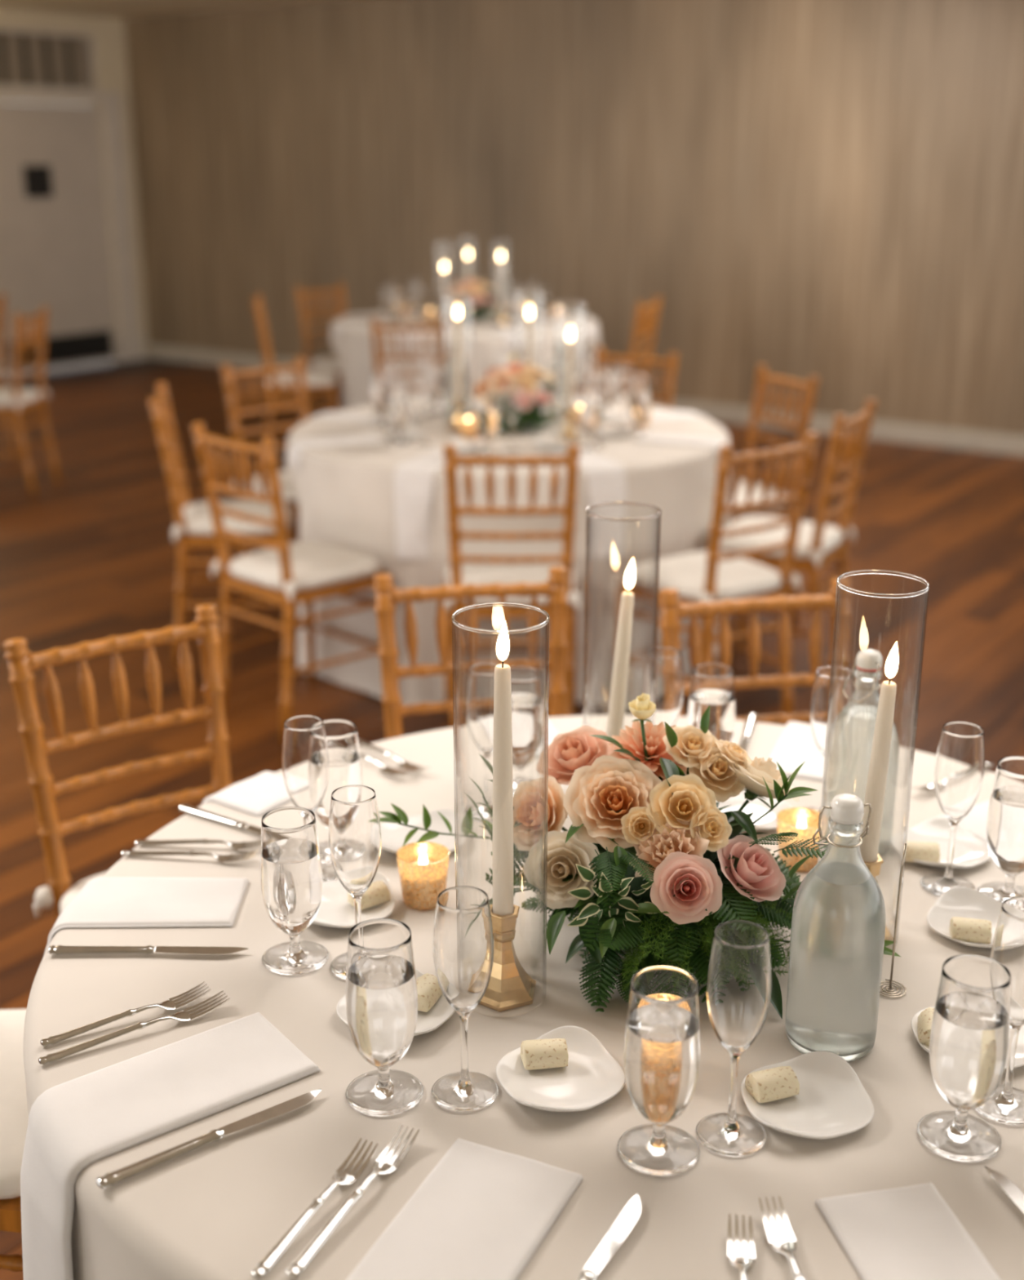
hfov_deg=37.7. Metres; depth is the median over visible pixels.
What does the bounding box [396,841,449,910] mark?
votive candle
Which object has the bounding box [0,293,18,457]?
chair
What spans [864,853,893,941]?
candlestick
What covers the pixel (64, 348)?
grille
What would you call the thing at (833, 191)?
wall
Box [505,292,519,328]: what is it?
water goblet
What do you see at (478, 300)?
floral centerpiece
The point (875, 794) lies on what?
taper candle
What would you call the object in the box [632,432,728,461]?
napkin
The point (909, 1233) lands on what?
napkin
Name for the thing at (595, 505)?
glass
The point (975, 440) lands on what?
baseboard
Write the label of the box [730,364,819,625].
chair
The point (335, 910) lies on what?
bread plate
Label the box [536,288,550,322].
water goblet
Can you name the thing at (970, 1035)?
water goblet
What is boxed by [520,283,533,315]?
water goblet
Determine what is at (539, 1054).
roll
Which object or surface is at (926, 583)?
glass cylinder
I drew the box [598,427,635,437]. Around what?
bread plate
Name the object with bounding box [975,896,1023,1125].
champagne flute
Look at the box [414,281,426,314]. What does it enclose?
water goblet
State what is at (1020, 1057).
bread plate
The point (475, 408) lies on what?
bread plate
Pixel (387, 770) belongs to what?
fork
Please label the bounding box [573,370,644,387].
cushion
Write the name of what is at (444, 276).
taper candle
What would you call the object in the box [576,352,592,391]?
champagne flute
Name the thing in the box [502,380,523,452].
champagne flute
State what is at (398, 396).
water goblet
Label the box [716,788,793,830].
bread plate
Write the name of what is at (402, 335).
napkin
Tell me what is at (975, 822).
napkin
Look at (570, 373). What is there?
taper candle
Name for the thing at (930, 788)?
fork
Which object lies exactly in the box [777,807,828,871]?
votive candle
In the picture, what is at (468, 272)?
taper candle
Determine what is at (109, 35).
door frame
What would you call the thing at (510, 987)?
candlestick
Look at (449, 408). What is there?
water bottle
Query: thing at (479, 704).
champagne flute
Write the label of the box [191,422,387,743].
chair
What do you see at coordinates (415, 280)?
champagne flute
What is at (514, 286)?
champagne flute
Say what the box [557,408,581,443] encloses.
candlestick
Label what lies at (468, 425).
votive candle
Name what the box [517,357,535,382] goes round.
water goblet
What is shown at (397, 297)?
water goblet
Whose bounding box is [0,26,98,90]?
vent
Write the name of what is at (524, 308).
votive candle
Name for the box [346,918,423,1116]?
water goblet
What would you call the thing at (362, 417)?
napkin
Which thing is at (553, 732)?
napkin
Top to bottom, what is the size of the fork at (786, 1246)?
0.013 m
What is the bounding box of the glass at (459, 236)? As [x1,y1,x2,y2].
[458,235,476,306]
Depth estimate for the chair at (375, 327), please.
7.17 m
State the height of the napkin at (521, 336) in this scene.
0.080 m
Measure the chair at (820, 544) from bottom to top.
0.922 m
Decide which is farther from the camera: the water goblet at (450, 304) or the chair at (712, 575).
the water goblet at (450, 304)
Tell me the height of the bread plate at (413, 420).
0.021 m
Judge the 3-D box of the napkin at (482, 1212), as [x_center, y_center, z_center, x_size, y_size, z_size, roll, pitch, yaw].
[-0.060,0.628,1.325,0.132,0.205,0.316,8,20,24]
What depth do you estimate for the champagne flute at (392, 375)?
5.13 m
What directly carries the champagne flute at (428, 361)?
on the tablecloth at (345, 493)
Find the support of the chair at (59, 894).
on the floor
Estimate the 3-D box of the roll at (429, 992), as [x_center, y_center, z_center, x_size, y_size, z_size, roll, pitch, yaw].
[-0.100,0.394,1.684,0.034,0.022,0.048,7,19,20]
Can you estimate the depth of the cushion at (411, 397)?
7.50 m
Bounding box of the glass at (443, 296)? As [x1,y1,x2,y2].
[442,294,473,431]
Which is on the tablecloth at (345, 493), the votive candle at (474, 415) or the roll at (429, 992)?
the votive candle at (474, 415)
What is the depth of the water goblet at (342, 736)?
2.00 m
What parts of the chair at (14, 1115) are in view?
seat frame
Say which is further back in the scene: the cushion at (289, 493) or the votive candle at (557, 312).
the votive candle at (557, 312)
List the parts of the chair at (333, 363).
post, rail, rail, rail, rail, seat frame, leg, post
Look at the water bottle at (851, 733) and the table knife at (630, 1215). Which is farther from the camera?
the water bottle at (851, 733)
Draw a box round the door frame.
[0,7,148,360]
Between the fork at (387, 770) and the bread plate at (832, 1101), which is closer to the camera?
the bread plate at (832, 1101)
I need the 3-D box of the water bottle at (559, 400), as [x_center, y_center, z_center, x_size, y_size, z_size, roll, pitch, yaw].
[0.170,-0.935,5.374,0.097,0.287,0.097,-3,18,-8]
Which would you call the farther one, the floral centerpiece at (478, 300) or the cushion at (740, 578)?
the floral centerpiece at (478, 300)
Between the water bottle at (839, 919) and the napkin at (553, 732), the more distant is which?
the napkin at (553, 732)
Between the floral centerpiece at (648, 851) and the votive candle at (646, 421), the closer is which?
the floral centerpiece at (648, 851)
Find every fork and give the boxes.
[38,991,230,1065]
[40,981,211,1046]
[121,849,258,863]
[135,839,261,850]
[250,1137,378,1279]
[284,1124,419,1278]
[358,738,431,772]
[360,752,413,776]
[728,1213,755,1279]
[759,1195,805,1279]
[911,762,993,793]
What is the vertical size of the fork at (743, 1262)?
0.013 m
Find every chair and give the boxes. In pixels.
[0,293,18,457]
[0,306,61,495]
[0,1008,28,1271]
[3,604,232,923]
[148,382,296,666]
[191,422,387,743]
[220,356,309,619]
[252,293,337,466]
[294,283,346,417]
[369,318,448,400]
[373,566,568,739]
[442,444,581,727]
[573,296,662,402]
[595,346,679,408]
[613,431,819,725]
[658,577,851,724]
[699,398,878,687]
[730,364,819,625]
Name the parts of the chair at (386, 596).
post, rail, rail, rail, post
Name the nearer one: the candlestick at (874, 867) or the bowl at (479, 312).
the candlestick at (874, 867)
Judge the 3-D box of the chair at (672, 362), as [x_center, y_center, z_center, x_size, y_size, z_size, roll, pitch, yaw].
[0.395,-0.678,6.019,0.418,0.922,0.442,11,21,31]
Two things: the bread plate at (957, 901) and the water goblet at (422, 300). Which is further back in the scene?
the water goblet at (422, 300)
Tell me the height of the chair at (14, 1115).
0.922 m
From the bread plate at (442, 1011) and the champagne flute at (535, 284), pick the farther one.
the champagne flute at (535, 284)
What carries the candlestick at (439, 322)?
on the tablecloth at (353, 347)
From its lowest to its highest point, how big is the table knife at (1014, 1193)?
0.009 m
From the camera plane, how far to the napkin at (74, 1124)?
1.51 m
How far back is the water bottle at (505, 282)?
8.72 m
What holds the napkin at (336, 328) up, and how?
on the tablecloth at (353, 347)
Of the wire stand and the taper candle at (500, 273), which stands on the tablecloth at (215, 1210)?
the wire stand
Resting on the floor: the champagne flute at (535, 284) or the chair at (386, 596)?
the chair at (386, 596)
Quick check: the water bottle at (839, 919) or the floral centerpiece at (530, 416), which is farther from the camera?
the floral centerpiece at (530, 416)
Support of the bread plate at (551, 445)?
on the tablecloth at (345, 493)
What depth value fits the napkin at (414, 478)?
4.57 m
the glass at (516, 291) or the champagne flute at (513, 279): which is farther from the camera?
the champagne flute at (513, 279)
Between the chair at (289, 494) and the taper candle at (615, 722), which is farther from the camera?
the chair at (289, 494)
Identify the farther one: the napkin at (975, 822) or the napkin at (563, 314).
the napkin at (563, 314)
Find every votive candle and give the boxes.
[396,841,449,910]
[424,309,436,323]
[458,417,477,439]
[469,413,479,435]
[520,304,531,317]
[551,306,563,320]
[573,404,582,426]
[633,405,651,426]
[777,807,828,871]
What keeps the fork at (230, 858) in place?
on the tablecloth at (215, 1210)
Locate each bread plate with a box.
[312,871,395,928]
[336,968,455,1035]
[380,808,466,853]
[385,426,423,439]
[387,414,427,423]
[446,437,486,450]
[470,406,478,413]
[496,1026,626,1111]
[534,439,578,449]
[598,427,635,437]
[603,412,626,422]
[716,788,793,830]
[741,1051,874,1139]
[891,817,991,868]
[911,1005,1023,1070]
[927,886,1003,948]
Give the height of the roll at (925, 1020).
0.022 m
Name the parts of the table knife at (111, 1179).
handle, blade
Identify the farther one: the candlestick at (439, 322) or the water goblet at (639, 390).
the candlestick at (439, 322)
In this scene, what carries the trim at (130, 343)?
attached to the door frame
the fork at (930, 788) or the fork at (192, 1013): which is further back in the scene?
the fork at (930, 788)
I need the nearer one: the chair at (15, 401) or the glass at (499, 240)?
the chair at (15, 401)
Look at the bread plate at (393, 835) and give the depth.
2.11 m
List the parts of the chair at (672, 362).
post, rail, rail, post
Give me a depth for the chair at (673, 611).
2.79 m
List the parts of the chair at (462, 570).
leg, post, seat frame, rail, rail, rail, rail, post, leg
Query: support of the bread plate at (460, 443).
on the tablecloth at (345, 493)
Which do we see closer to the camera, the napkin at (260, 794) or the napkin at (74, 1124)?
the napkin at (74, 1124)
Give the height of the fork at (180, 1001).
0.013 m
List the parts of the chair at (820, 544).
leg, leg, seat frame, post, rail, rail, rail, post, rail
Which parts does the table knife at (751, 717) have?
blade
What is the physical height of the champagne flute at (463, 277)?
0.222 m
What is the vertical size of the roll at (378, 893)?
0.022 m
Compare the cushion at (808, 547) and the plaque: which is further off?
the plaque
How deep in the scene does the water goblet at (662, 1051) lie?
1.39 m
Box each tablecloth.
[23,715,1023,1279]
[285,396,730,710]
[330,307,599,410]
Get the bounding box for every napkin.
[20,1012,320,1279]
[43,877,248,956]
[201,771,291,816]
[288,433,386,469]
[306,411,389,422]
[331,321,390,340]
[346,1137,583,1279]
[394,449,471,559]
[395,331,431,349]
[432,396,475,408]
[485,327,526,348]
[535,313,590,317]
[536,715,559,757]
[537,321,596,340]
[546,448,626,559]
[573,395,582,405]
[622,410,709,421]
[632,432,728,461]
[769,721,824,781]
[815,1182,1000,1279]
[935,800,990,844]
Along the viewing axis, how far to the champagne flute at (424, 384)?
4.87 m
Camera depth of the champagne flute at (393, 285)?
8.50 m
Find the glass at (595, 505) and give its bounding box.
[582,501,662,725]
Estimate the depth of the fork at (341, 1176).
1.36 m
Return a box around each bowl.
[462,309,484,320]
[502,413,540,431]
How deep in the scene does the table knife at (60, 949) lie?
1.79 m
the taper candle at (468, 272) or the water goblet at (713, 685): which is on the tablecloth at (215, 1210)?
the water goblet at (713, 685)
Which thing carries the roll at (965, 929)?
on the bread plate at (957, 901)
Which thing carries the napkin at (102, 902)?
on the tablecloth at (215, 1210)
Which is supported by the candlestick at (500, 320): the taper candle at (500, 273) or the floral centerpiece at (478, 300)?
the taper candle at (500, 273)
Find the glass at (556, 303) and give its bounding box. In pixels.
[554,301,586,444]
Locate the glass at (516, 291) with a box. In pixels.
[515,288,544,415]
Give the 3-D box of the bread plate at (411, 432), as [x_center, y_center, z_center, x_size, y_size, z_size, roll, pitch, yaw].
[-0.364,-0.696,5.066,0.130,0.021,0.130,-8,20,-23]
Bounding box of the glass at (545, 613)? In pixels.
[451,602,550,999]
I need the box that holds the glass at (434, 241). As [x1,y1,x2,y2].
[434,240,454,325]
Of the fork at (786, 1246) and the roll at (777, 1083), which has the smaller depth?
the fork at (786, 1246)
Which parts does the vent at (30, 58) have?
panel, panel, panel, panel, panel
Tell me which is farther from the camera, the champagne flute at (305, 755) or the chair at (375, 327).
the chair at (375, 327)
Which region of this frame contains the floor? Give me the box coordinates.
[0,357,1023,1279]
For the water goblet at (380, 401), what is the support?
on the tablecloth at (345, 493)
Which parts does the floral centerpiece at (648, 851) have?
stem, stem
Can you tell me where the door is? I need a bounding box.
[0,102,118,374]
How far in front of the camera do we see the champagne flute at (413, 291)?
8.24 m
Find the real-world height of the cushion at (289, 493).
0.056 m
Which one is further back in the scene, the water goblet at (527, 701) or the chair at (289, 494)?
the chair at (289, 494)
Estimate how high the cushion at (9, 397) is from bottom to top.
0.056 m
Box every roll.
[347,880,390,910]
[416,973,442,1012]
[520,1038,568,1070]
[745,1066,799,1103]
[902,840,941,862]
[917,1007,934,1046]
[949,916,992,943]
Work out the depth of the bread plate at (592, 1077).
1.55 m
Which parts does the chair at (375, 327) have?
post, rail, rail, rail, rail, post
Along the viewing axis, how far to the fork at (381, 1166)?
1.37 m
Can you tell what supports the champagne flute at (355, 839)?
on the tablecloth at (215, 1210)
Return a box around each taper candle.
[442,262,446,305]
[455,304,462,398]
[466,250,470,280]
[493,620,513,915]
[498,251,502,305]
[526,305,533,364]
[566,326,573,409]
[606,558,635,737]
[860,641,898,862]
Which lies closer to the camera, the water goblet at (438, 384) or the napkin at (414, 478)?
the napkin at (414, 478)
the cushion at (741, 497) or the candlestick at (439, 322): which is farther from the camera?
the candlestick at (439, 322)
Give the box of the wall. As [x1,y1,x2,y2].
[124,0,1023,435]
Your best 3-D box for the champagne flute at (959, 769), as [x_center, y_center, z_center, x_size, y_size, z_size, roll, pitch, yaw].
[0.570,0.218,1.930,0.068,0.222,0.068,-5,19,-14]
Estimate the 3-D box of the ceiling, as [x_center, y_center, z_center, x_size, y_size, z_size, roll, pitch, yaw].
[-0.500,-2.877,5.374,15.000,0.100,20.000,0,18,0]
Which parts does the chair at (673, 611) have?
post, rail, rail, rail, post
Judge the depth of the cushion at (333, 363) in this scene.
8.86 m
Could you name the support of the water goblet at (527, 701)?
on the tablecloth at (215, 1210)
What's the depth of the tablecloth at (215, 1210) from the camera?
1.50 m
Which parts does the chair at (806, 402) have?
post, seat frame, rail, rail, rail, rail, post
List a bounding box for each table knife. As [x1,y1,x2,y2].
[47,945,248,955]
[95,1088,321,1189]
[178,804,261,835]
[577,1193,641,1279]
[739,713,757,750]
[984,1165,1023,1214]
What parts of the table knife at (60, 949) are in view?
handle, blade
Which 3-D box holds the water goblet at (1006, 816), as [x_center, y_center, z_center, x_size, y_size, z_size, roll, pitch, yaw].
[0.640,0.245,1.907,0.079,0.184,0.079,4,18,13]
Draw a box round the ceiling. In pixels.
[0,0,362,17]
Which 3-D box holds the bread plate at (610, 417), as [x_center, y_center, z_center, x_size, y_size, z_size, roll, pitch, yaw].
[0.340,-0.793,5.364,0.130,0.021,0.130,-8,20,-23]
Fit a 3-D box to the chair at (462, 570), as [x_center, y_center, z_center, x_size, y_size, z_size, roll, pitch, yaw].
[-0.003,-0.150,4.395,0.418,0.922,0.442,0,18,-1]
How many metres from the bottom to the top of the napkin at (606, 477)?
0.288 m
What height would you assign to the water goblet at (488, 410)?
0.184 m
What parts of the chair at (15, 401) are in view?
seat frame, post, rail, rail, rail, rail, post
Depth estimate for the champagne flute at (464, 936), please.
1.47 m
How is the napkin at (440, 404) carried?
on the tablecloth at (345, 493)
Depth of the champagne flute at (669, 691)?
2.18 m
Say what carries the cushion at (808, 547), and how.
on the chair at (820, 544)
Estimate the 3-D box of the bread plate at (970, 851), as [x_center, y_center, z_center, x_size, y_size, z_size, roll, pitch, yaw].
[0.588,0.283,2.054,0.130,0.021,0.130,-10,20,-27]
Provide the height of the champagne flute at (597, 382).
0.222 m
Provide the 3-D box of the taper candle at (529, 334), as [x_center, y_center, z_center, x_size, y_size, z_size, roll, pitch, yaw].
[0.062,-1.042,5.360,0.023,0.304,0.023,0,18,0]
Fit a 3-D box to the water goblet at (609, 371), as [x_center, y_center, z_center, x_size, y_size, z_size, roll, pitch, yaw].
[0.347,-0.905,5.448,0.079,0.184,0.079,-11,21,-30]
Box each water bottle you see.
[443,337,470,419]
[495,266,511,316]
[546,337,567,420]
[785,793,886,1062]
[822,648,899,857]
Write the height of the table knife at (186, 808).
0.009 m
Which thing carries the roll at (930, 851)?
on the bread plate at (970, 851)
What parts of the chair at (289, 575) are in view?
post, rail, rail, rail, rail, post, seat frame, leg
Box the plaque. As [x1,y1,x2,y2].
[22,164,53,197]
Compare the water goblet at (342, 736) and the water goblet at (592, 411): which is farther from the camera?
the water goblet at (592, 411)
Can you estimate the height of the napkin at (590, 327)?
0.080 m
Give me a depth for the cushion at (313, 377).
8.25 m
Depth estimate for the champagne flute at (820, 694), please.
2.10 m
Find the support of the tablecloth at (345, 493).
on the floor
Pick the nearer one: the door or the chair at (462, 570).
the chair at (462, 570)
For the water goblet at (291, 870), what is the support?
on the tablecloth at (215, 1210)
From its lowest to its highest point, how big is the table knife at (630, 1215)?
0.009 m
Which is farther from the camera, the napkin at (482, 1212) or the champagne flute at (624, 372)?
the champagne flute at (624, 372)
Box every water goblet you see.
[260,806,328,974]
[315,720,362,865]
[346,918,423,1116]
[370,371,391,427]
[381,285,393,319]
[387,386,411,444]
[391,291,405,325]
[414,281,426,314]
[430,360,443,413]
[444,293,457,329]
[476,394,501,455]
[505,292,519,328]
[511,666,544,795]
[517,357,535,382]
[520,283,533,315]
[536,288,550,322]
[580,390,604,450]
[599,364,617,413]
[617,965,700,1176]
[628,377,649,433]
[687,662,736,742]
[917,954,1011,1161]
[977,756,1023,902]
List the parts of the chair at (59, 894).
post, rail, rail, rail, rail, post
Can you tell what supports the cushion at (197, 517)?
on the chair at (193, 526)
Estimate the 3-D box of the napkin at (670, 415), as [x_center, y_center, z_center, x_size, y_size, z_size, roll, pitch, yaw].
[0.562,-0.781,5.461,0.310,0.080,0.135,-7,19,-21]
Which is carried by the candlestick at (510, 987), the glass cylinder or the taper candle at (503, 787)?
the taper candle at (503, 787)
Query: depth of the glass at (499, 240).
8.28 m
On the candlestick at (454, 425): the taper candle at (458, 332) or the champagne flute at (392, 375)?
the taper candle at (458, 332)
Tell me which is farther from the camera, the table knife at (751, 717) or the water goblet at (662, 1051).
the table knife at (751, 717)
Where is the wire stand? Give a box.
[880,843,906,998]
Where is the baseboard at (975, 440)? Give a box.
[146,343,1023,456]
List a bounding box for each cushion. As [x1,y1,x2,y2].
[0,387,40,406]
[182,499,289,535]
[228,541,380,591]
[244,470,297,502]
[271,368,336,386]
[311,355,342,372]
[408,395,415,400]
[445,562,576,604]
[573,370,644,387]
[634,551,782,601]
[720,515,844,559]
[730,479,787,514]
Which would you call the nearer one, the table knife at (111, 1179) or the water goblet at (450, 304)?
the table knife at (111, 1179)
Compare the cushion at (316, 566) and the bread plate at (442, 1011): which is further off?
the cushion at (316, 566)
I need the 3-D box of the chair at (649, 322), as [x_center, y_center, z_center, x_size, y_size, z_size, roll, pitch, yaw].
[0.558,-1.425,8.320,0.442,0.922,0.418,7,19,21]
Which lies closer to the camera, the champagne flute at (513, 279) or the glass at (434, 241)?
the glass at (434, 241)
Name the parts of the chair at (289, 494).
post, rail, rail, rail, seat frame, rail, leg, post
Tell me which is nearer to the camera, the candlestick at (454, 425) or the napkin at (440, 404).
the candlestick at (454, 425)
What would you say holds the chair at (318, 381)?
on the floor
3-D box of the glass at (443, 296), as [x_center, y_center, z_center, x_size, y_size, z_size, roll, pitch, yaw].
[-0.185,-0.952,5.158,0.103,0.451,0.103,0,18,0]
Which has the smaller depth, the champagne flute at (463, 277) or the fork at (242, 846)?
the fork at (242, 846)
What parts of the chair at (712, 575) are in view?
leg, seat frame, leg, post, rail, rail, rail, rail, post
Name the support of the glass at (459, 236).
on the tablecloth at (353, 347)
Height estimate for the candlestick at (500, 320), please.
0.106 m
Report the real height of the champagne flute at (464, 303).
0.222 m
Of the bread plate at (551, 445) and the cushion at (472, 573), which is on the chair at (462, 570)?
the cushion at (472, 573)
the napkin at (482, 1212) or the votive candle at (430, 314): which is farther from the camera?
the votive candle at (430, 314)
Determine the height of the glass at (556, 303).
0.451 m
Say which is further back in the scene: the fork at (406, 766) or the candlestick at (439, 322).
the candlestick at (439, 322)
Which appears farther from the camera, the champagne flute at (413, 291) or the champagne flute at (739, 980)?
the champagne flute at (413, 291)
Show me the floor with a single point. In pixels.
(91, 556)
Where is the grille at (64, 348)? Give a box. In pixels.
[7,329,113,369]
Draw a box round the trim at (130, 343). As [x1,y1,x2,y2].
[0,87,144,361]
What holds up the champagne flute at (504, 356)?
on the tablecloth at (345, 493)
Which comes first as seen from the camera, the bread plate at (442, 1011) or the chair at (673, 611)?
the bread plate at (442, 1011)
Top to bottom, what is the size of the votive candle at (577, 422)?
0.074 m
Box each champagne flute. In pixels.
[281,715,337,882]
[328,785,382,979]
[383,364,400,431]
[388,280,400,320]
[408,284,418,325]
[411,276,422,315]
[414,375,435,445]
[419,353,438,417]
[431,885,498,1111]
[459,275,466,282]
[459,286,471,328]
[463,662,497,822]
[497,349,513,368]
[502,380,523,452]
[508,275,518,285]
[510,284,522,326]
[529,280,540,320]
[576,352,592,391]
[586,374,607,444]
[613,363,633,429]
[643,647,684,726]
[696,920,771,1156]
[807,666,854,811]
[920,721,985,896]
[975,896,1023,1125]
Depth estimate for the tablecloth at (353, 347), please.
8.12 m
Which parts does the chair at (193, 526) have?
rail, post, rail, post, rail, rail, seat frame, leg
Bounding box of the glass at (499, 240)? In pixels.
[491,240,510,325]
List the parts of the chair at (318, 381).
post, post, seat frame, leg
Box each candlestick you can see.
[437,305,449,325]
[447,396,464,430]
[479,904,536,1012]
[494,304,507,324]
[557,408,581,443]
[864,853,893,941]
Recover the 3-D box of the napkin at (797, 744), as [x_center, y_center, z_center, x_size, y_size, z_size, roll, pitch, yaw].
[0.487,0.204,2.425,0.127,0.078,0.247,7,19,20]
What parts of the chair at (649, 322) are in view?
seat frame, post, rail, rail, rail, post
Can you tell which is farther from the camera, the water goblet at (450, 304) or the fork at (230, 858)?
the water goblet at (450, 304)
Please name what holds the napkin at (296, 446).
on the tablecloth at (345, 493)
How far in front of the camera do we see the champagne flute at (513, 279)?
8.78 m
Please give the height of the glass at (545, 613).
0.451 m
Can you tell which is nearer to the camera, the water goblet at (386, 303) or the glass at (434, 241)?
the glass at (434, 241)
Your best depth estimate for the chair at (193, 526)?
5.06 m
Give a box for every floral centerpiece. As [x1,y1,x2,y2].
[378,692,901,1019]
[446,273,498,321]
[473,352,565,435]

